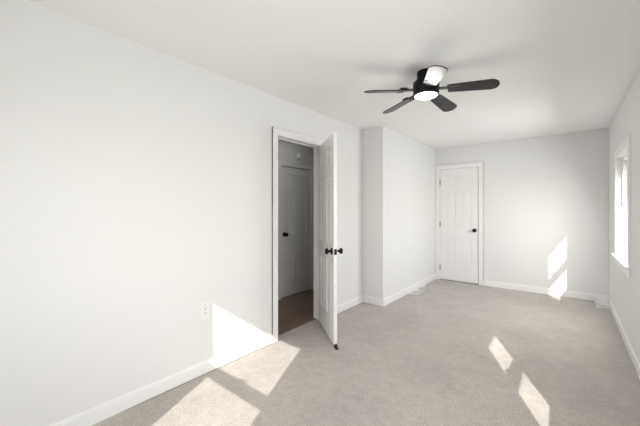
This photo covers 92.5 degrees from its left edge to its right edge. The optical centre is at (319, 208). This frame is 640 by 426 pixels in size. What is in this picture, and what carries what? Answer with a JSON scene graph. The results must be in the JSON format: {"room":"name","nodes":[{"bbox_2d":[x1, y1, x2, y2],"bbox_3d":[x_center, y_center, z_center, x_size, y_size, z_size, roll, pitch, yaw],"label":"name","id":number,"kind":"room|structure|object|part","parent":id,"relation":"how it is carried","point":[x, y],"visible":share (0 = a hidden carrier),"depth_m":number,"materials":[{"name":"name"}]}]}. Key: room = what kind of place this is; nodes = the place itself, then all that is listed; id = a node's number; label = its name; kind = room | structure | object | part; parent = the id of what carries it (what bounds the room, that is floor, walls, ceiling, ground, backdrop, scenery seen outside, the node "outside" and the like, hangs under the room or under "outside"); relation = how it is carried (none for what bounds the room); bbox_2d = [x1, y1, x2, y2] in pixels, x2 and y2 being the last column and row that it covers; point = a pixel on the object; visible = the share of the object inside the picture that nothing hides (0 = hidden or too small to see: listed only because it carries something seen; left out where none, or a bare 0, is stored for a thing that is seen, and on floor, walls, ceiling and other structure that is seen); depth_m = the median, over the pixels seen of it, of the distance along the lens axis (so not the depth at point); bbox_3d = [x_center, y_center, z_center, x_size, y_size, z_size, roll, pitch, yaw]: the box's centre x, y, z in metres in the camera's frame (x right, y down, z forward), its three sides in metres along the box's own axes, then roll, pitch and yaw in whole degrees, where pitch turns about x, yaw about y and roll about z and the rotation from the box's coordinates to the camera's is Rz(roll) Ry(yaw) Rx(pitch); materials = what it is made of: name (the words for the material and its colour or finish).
{"room":"empty bedroom","nodes":[
{"label":"empty bedroom","id":0,"kind":"room"},
{"bbox_2d":[0,0,362,425],"bbox_3d":[-0.101,0.097,3.568,0.115,2.440,6.559,0,0,39],"label":"wall","id":1,"kind":"structure","parent":0,"point":[135,204],"depth_m":2.02,"materials":[{"name":"white paint"}]},
{"bbox_2d":[50,333,272,425],"bbox_3d":[-1.220,1.267,2.084,0.014,0.100,2.385,0,0,39],"label":"baseboard","id":2,"kind":"structure","parent":1,"relation":"attached to","point":[101,412],"depth_m":2.17,"materials":[{"name":"white paint"}]},
{"bbox_2d":[200,301,209,320],"bbox_3d":[-0.920,0.817,2.459,0.008,0.144,0.088,0,0,39],"label":"electrical outlet plate","id":3,"kind":"object","parent":1,"relation":"attached to","point":[204,310],"visible":1,"depth_m":2.45,"materials":[{"name":"white plastic"}]},
{"bbox_2d":[272,127,323,342],"bbox_3d":[-0.248,0.254,3.386,0.155,2.125,0.860,0,0,39],"label":"door frame","id":4,"kind":"structure","parent":1,"relation":"attached to","point":[291,137],"depth_m":3.08,"materials":[{"name":"white paint"}]},
{"bbox_2d":[319,132,342,344],"bbox_3d":[0.075,0.288,3.275,0.178,2.038,0.723,0,0,-12],"label":"door","id":5,"kind":"structure","parent":1,"relation":"in","point":[328,250],"depth_m":3.14,"materials":[{"name":"white paint"}]},
{"label":"knob","id":6,"kind":"part","parent":5,"relation":"part of","materials":[{"name":"black metal"}]},
{"label":"knob","id":7,"kind":"part","parent":5,"relation":"part of","materials":[{"name":"black metal"}]},
{"bbox_2d":[337,295,361,313],"bbox_3d":[0.340,1.267,4.011,0.014,0.100,0.853,0,0,39],"label":"baseboard","id":8,"kind":"structure","parent":1,"relation":"attached to","point":[344,306],"depth_m":4.06,"materials":[{"name":"white paint"}]},
{"bbox_2d":[278,140,313,165],"bbox_3d":[-0.601,0.097,4.540,0.115,2.440,4.730,0,0,39],"label":"wall","id":9,"kind":"structure","parent":0,"point":[288,151],"depth_m":4.69,"materials":[{"name":"white paint"}]},
{"bbox_2d":[278,160,313,299],"bbox_3d":[-0.403,0.304,4.785,0.155,2.025,0.820,0,0,39],"label":"door frame","id":10,"kind":"structure","parent":9,"relation":"attached to","point":[281,163],"depth_m":4.47,"materials":[{"name":"white paint"}]},
{"bbox_2d":[282,166,310,297],"bbox_3d":[-0.347,0.338,4.740,0.107,1.938,0.664,0,0,39],"label":"hall door","id":11,"kind":"structure","parent":9,"relation":"in","point":[296,230],"depth_m":4.75,"materials":[{"name":"white paint"}]},
{"label":"knob","id":12,"kind":"part","parent":11,"relation":"part of","materials":[{"name":"black metal"}]},
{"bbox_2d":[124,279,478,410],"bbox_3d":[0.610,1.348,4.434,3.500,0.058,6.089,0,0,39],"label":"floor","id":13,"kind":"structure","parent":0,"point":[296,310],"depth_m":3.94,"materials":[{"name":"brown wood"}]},
{"bbox_2d":[27,0,639,148],"bbox_3d":[0.614,-1.163,3.559,4.808,0.080,7.444,0,0,39],"label":"ceiling","id":14,"kind":"structure","parent":0,"point":[556,67],"depth_m":2.20,"materials":[{"name":"white paint"}]},
{"bbox_2d":[364,65,499,113],"bbox_3d":[0.899,-1.020,2.525,0.996,0.208,0.984,0,0,39],"label":"ceiling fan","id":15,"kind":"object","parent":14,"relation":"hanging from","point":[426,84],"visible":1,"depth_m":2.43,"materials":[{"name":"black metal"}]},
{"bbox_2d":[93,279,639,425],"bbox_3d":[0.994,1.347,2.737,2.782,0.060,6.244,0,0,39],"label":"floor","id":16,"kind":"structure","parent":0,"point":[438,352],"depth_m":2.45,"materials":[{"name":"beige carpet"}]},
{"bbox_2d":[409,285,425,294],"bbox_3d":[1.540,1.267,4.857,0.145,0.100,0.328,0,0,39],"label":"floor vent","id":17,"kind":"object","parent":16,"relation":"in","point":[417,291],"visible":1,"depth_m":4.84,"materials":[{"name":"white plastic"}]},
{"bbox_2d":[594,296,608,308],"bbox_3d":[3.859,1.267,4.201,0.145,0.100,0.328,0,0,39],"label":"floor vent","id":18,"kind":"object","parent":16,"relation":"in","point":[600,304],"visible":1,"depth_m":4.20,"materials":[{"name":"white plastic"}]},
{"bbox_2d":[363,126,435,298],"bbox_3d":[1.394,0.097,5.068,0.321,2.440,2.116,0,0,39],"label":"wall","id":19,"kind":"structure","parent":0,"point":[399,211],"depth_m":4.47,"materials":[{"name":"white paint"}]},
{"bbox_2d":[362,295,381,305],"bbox_3d":[0.732,1.267,4.235,0.300,0.100,0.016,0,0,39],"label":"baseboard","id":20,"kind":"structure","parent":19,"relation":"attached to","point":[366,299],"depth_m":4.23,"materials":[{"name":"white paint"}]},
{"bbox_2d":[382,274,435,306],"bbox_3d":[1.520,1.267,4.957,0.014,0.100,2.130,0,0,39],"label":"baseboard","id":21,"kind":"structure","parent":19,"relation":"attached to","point":[397,295],"depth_m":4.71,"materials":[{"name":"white paint"}]},
{"bbox_2d":[436,129,608,295],"bbox_3d":[3.226,0.097,5.020,2.586,2.440,0.115,0,0,39],"label":"wall","id":22,"kind":"structure","parent":0,"point":[545,211],"depth_m":4.73,"materials":[{"name":"white paint"}]},
{"bbox_2d":[440,167,478,283],"bbox_3d":[2.492,0.288,5.523,0.649,2.038,0.107,0,0,39],"label":"back door","id":23,"kind":"structure","parent":22,"relation":"in","point":[459,224],"depth_m":5.53,"materials":[{"name":"white paint"}]},
{"bbox_3d":[2.685,0.377,5.344,0.068,0.068,0.071,0,0,39],"label":"knob","id":24,"kind":"part","parent":23,"relation":"part of","materials":[{"name":"black metal"}]},
{"bbox_2d":[436,162,482,285],"bbox_3d":[2.537,0.254,5.578,0.805,2.125,0.155,0,0,39],"label":"door frame","id":25,"kind":"structure","parent":22,"relation":"attached to","point":[464,165],"depth_m":5.46,"materials":[{"name":"white paint"}]},
{"bbox_2d":[483,280,605,301],"bbox_3d":[3.415,1.267,4.784,1.560,0.100,0.014,0,0,39],"label":"baseboard","id":26,"kind":"structure","parent":22,"relation":"attached to","point":[549,291],"depth_m":4.73,"materials":[{"name":"white paint"}]},
{"bbox_2d":[609,68,639,361],"bbox_3d":[2.126,0.097,1.765,0.200,2.440,6.559,0,0,39],"label":"wall","id":27,"kind":"structure","parent":0,"point":[624,292],"depth_m":2.89,"materials":[{"name":"white paint"}]},
{"bbox_2d":[611,133,631,277],"bbox_3d":[3.182,-0.038,3.162,0.167,1.330,1.130,0,0,39],"label":"window","id":28,"kind":"structure","parent":27,"relation":"in","point":[623,260],"depth_m":3.36,"materials":[{"name":"white paint"}]},
{"bbox_2d":[606,296,639,378],"bbox_3d":[2.069,1.267,1.865,0.014,0.100,6.244,0,0,39],"label":"baseboard","id":29,"kind":"structure","parent":27,"relation":"attached to","point":[633,356],"depth_m":2.94,"materials":[{"name":"white paint"}]}
]}

